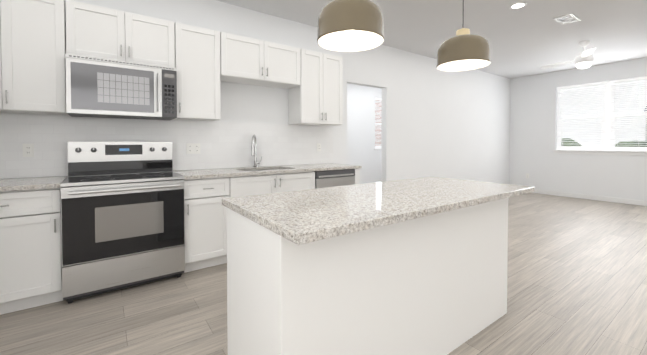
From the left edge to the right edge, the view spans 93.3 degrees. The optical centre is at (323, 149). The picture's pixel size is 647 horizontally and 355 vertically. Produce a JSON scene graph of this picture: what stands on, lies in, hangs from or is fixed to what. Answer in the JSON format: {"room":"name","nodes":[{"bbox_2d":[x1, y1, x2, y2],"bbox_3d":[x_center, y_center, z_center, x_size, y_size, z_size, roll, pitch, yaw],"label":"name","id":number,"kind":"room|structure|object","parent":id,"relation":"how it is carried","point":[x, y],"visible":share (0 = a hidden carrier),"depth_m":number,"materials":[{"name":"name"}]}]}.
{"room":"kitchen","nodes":[
{"label":"kitchen","id":0,"kind":"room"},
{"bbox_2d":[7,0,509,183],"bbox_3d":[0.578,-0.312,4.905,10.560,2.850,0.115,-1,1,-36],"label":"wall","id":1,"kind":"structure","parent":0,"point":[435,122],"depth_m":5.38,"materials":[{"name":"paint"}]},
{"bbox_2d":[0,0,69,115],"bbox_3d":[-2.496,-0.761,2.402,0.738,0.930,0.363,-1,1,-36],"label":"upper cabinet","id":2,"kind":"object","parent":1,"relation":"attached to","point":[32,57],"visible":0.96,"depth_m":2.39,"materials":[{"name":"white wood"}]},
{"bbox_2d":[65,0,174,67],"bbox_3d":[-1.860,-1.005,2.851,0.816,0.460,0.363,-1,1,-36],"label":"upper cabinet","id":3,"kind":"object","parent":1,"relation":"attached to","point":[100,32],"visible":0.81,"depth_m":2.70,"materials":[{"name":"white wood"}]},
{"bbox_2d":[65,53,176,119],"bbox_3d":[-1.829,-0.532,2.817,0.808,0.472,0.467,-1,1,-36],"label":"microwave","id":4,"kind":"object","parent":3,"relation":"attached to","point":[101,88],"visible":1,"depth_m":2.65,"materials":[{"name":"grey metal"}]},
{"bbox_2d":[0,113,332,178],"bbox_3d":[-1.704,-0.039,3.203,4.539,0.541,0.006,-1,1,-36],"label":"tile backsplash","id":5,"kind":"structure","parent":1,"relation":"attached to","point":[222,144],"depth_m":3.27,"materials":[{"name":"white tile"}]},
{"bbox_2d":[23,144,33,156],"bbox_3d":[-2.522,0.010,2.610,0.070,0.114,0.007,-1,1,-36],"label":"electrical outlet","id":6,"kind":"object","parent":5,"relation":"attached to","point":[28,150],"visible":1,"depth_m":2.61,"materials":[{"name":"white plastic"}]},
{"bbox_2d":[186,143,199,153],"bbox_3d":[-1.440,-0.005,3.384,0.145,0.114,0.007,-1,1,-36],"label":"electrical outlet","id":7,"kind":"object","parent":5,"relation":"attached to","point":[192,148],"visible":1,"depth_m":3.38,"materials":[{"name":"white plastic"}]},
{"bbox_2d":[317,143,320,150],"bbox_3d":[-0.065,-0.026,4.367,0.070,0.114,0.007,-1,1,-36],"label":"electrical outlet","id":8,"kind":"object","parent":5,"relation":"attached to","point":[318,146],"visible":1,"depth_m":4.36,"materials":[{"name":"white plastic"}]},
{"bbox_2d":[172,22,220,120],"bbox_3d":[-1.349,-0.777,3.221,0.434,0.930,0.363,-1,1,-36],"label":"upper cabinet","id":9,"kind":"object","parent":1,"relation":"attached to","point":[197,57],"visible":0.88,"depth_m":3.10,"materials":[{"name":"white wood"}]},
{"bbox_2d":[220,32,300,88],"bbox_3d":[-0.768,-1.021,3.632,0.986,0.460,0.363,-1,1,-36],"label":"upper cabinet","id":10,"kind":"object","parent":1,"relation":"attached to","point":[247,60],"visible":0.88,"depth_m":3.49,"materials":[{"name":"white wood"}]},
{"bbox_2d":[288,49,342,125],"bbox_3d":[-0.091,-0.796,4.120,0.670,0.930,0.363,-1,1,-36],"label":"upper cabinet","id":11,"kind":"object","parent":1,"relation":"attached to","point":[315,97],"visible":0.96,"depth_m":3.98,"materials":[{"name":"white wood"}]},
{"bbox_2d":[0,193,646,354],"bbox_3d":[2.194,1.189,2.676,10.560,0.060,10.820,-1,1,-36],"label":"floor","id":12,"kind":"structure","parent":0,"point":[576,276],"depth_m":2.27,"materials":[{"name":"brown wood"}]},
{"bbox_2d":[0,187,62,314],"bbox_3d":[-2.383,0.726,2.334,0.632,0.880,0.653,-1,1,-36],"label":"base cabinet","id":13,"kind":"object","parent":12,"relation":"on","point":[30,253],"visible":0.9,"depth_m":2.19,"materials":[{"name":"white wood"}]},
{"bbox_2d":[60,142,184,303],"bbox_3d":[-1.752,0.546,2.720,0.840,1.225,0.727,-1,1,-36],"label":"range","id":14,"kind":"object","parent":12,"relation":"on","point":[122,216],"visible":1,"depth_m":2.51,"materials":[{"name":"grey metal"}]},
{"bbox_2d":[183,177,228,272],"bbox_3d":[-1.265,0.710,3.133,0.420,0.880,0.653,-1,1,-36],"label":"base cabinet","id":15,"kind":"object","parent":12,"relation":"on","point":[205,228],"visible":0.73,"depth_m":2.90,"materials":[{"name":"white wood"}]},
{"bbox_2d":[229,169,314,197],"bbox_3d":[-0.678,0.701,3.553,1.016,0.880,0.653,-1,1,-36],"label":"base cabinet","id":16,"kind":"object","parent":12,"relation":"on","point":[239,186],"visible":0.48,"depth_m":3.27,"materials":[{"name":"white wood"}]},
{"bbox_2d":[0,163,361,191],"bbox_3d":[-1.506,0.255,2.958,4.470,0.034,0.643,-1,1,-36],"label":"countertop","id":17,"kind":"structure","parent":16,"relation":"on","point":[20,184],"depth_m":3.08,"materials":[{"name":"stone"}]},
{"bbox_2d":[251,135,261,166],"bbox_3d":[-0.807,0.024,3.704,0.201,0.397,0.189,-1,1,-36],"label":"kitchen faucet","id":18,"kind":"object","parent":17,"relation":"on","point":[254,144],"visible":1,"depth_m":3.75,"materials":[{"name":"silver metal"}]},
{"bbox_2d":[314,169,354,188],"bbox_3d":[-0.014,0.695,4.027,0.601,0.874,0.619,-1,1,-36],"label":"dishwasher","id":19,"kind":"object","parent":12,"relation":"on","point":[331,178],"visible":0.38,"depth_m":3.75,"materials":[{"name":"grey metal"}]},
{"bbox_2d":[355,168,359,183],"bbox_3d":[0.263,0.687,4.247,0.093,0.880,0.618,-1,1,-36],"label":"cabinet end panel","id":20,"kind":"object","parent":12,"relation":"on","point":[357,176],"visible":0.04,"depth_m":3.99,"materials":[{"name":"white wood"}]},
{"bbox_2d":[222,200,507,354],"bbox_3d":[0.382,0.735,1.916,1.800,0.880,0.666,-1,1,-36],"label":"kitchen island","id":21,"kind":"object","parent":12,"relation":"on","point":[415,266],"depth_m":1.45,"materials":[{"name":"white wood"}]},
{"bbox_2d":[222,176,533,247],"bbox_3d":[0.445,0.278,1.862,1.870,0.035,0.800,-1,1,-36],"label":"island countertop","id":22,"kind":"structure","parent":21,"relation":"on","point":[309,216],"depth_m":1.50,"materials":[{"name":"beige stone"}]},
{"bbox_2d":[347,83,381,183],"bbox_3d":[0.314,-0.372,7.854,4.720,2.850,0.160,-1,1,-36],"label":"wall","id":23,"kind":"structure","parent":0,"point":[363,153],"depth_m":8.29,"materials":[{"name":"paint"}]},
{"bbox_2d":[375,99,381,148],"bbox_3d":[1.649,-0.737,8.850,0.656,1.436,0.070,-1,1,-36],"label":"window","id":24,"kind":"structure","parent":23,"relation":"in","point":[377,147],"depth_m":8.78,"materials":[{"name":"white glass"}]},
{"bbox_2d":[375,98,381,148],"bbox_3d":[1.693,-0.736,8.789,0.648,1.432,0.056,-1,1,-36],"label":"window blinds","id":25,"kind":"object","parent":24,"relation":"attached to","point":[376,105],"visible":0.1,"depth_m":8.67,"materials":[{"name":"white plastic"}]},
{"bbox_2d":[217,0,646,78],"bbox_3d":[2.194,-1.730,2.616,10.560,0.080,10.820,-1,1,-36],"label":"ceiling","id":26,"kind":"structure","parent":0,"point":[531,37],"depth_m":4.30,"materials":[{"name":"paint"}]},
{"bbox_2d":[317,0,383,51],"bbox_3d":[0.142,-1.117,1.604,0.353,1.104,0.353,-1,1,-36],"label":"pendant light","id":27,"kind":"object","parent":26,"relation":"hanging from","point":[350,25],"visible":1,"depth_m":1.50,"materials":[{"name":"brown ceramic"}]},
{"bbox_2d":[436,0,490,71],"bbox_3d":[0.997,-1.138,2.179,0.353,1.084,0.353,-1,1,-36],"label":"pendant light","id":28,"kind":"object","parent":26,"relation":"hanging from","point":[463,49],"visible":1,"depth_m":2.07,"materials":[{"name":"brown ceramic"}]},
{"bbox_2d":[509,2,526,8],"bbox_3d":[2.317,-1.707,3.639,0.184,0.006,0.184,-1,1,-36],"label":"recessed light","id":29,"kind":"object","parent":26,"relation":"in","point":[518,5],"visible":0.98,"depth_m":3.63,"materials":[{"name":"white"}]},
{"bbox_2d":[553,13,580,24],"bbox_3d":[3.218,-1.715,4.038,0.360,0.008,0.200,-1,1,-36],"label":"ceiling vent","id":30,"kind":"object","parent":26,"relation":"in","point":[567,19],"visible":1,"depth_m":4.03,"materials":[{"name":"white metal"}]},
{"bbox_2d":[539,41,626,68],"bbox_3d":[4.136,-1.525,5.013,1.170,0.427,1.118,-1,1,-36],"label":"ceiling fan","id":31,"kind":"object","parent":26,"relation":"hanging from","point":[585,59],"visible":1,"depth_m":4.91,"materials":[{"name":"white"}]},
{"bbox_2d":[509,57,646,200],"bbox_3d":[7.206,-0.305,4.576,0.160,2.850,8.130,-1,1,-36],"label":"wall","id":32,"kind":"structure","parent":0,"point":[533,119],"depth_m":7.02,"materials":[{"name":"paint"}]},
{"bbox_2d":[531,189,646,205],"bbox_3d":[7.078,1.069,4.630,0.017,0.100,7.940,-1,1,-36],"label":"baseboard","id":33,"kind":"structure","parent":32,"relation":"attached to","point":[603,198],"depth_m":6.48,"materials":[{"name":"white wood"}]},
{"bbox_2d":[552,150,646,155],"bbox_3d":[5.884,0.076,6.338,0.119,0.086,1.880,-1,1,-36],"label":"window sill","id":34,"kind":"structure","parent":32,"relation":"attached to","point":[632,153],"depth_m":6.38,"materials":[{"name":"white"}]},
{"bbox_2d":[557,79,646,150],"bbox_3d":[5.960,-0.687,6.376,0.075,1.436,1.776,-1,1,-36],"label":"window","id":35,"kind":"structure","parent":32,"relation":"in","point":[607,125],"depth_m":6.37,"materials":[{"name":"white plastic"}]},
{"bbox_2d":[556,81,606,150],"bbox_3d":[5.635,-0.694,6.706,0.056,1.432,0.852,-1,1,-36],"label":"window blinds","id":36,"kind":"object","parent":35,"relation":"attached to","point":[580,117],"visible":0.98,"depth_m":6.67,"materials":[{"name":"white plastic"}]},
{"bbox_2d":[609,77,646,150],"bbox_3d":[6.167,-0.678,5.961,0.056,1.432,0.852,-1,1,-36],"label":"window blinds","id":37,"kind":"object","parent":35,"relation":"attached to","point":[639,102],"visible":1,"depth_m":6.07,"materials":[{"name":"white plastic"}]},
{"label":"outside","id":38,"kind":"structure","parent":0,"visible":0},
{"bbox_2d":[561,80,646,150],"bbox_3d":[8.961,-7.022,11.959,30.000,16.020,38.000,-1,1,-36],"label":"sky","id":39,"kind":"structure","parent":38,"point":[619,131],"depth_m":22.32,"materials":[{"name":"white"}]},
{"bbox_3d":[16.823,0.902,17.743,30.670,0.060,34.000,-1,1,-36],"label":"ground","id":40,"kind":"structure","parent":38,"visible":0},
{"bbox_2d":[375,100,381,145],"bbox_3d":[-0.514,-2.548,13.266,10.000,7.020,3.000,-1,1,-36],"label":"brick building","id":41,"kind":"structure","parent":40,"relation":"on","point":[378,142],"depth_m":13.55,"materials":[{"name":"white"}]},
{"bbox_2d":[561,138,646,146],"bbox_3d":[6.900,0.332,9.223,1.623,1.427,10.996,-1,1,-36],"label":"hedge","id":42,"kind":"object","parent":40,"relation":"on","point":[576,143],"depth_m":7.86,"materials":[{"name":"green plant"}]}
]}

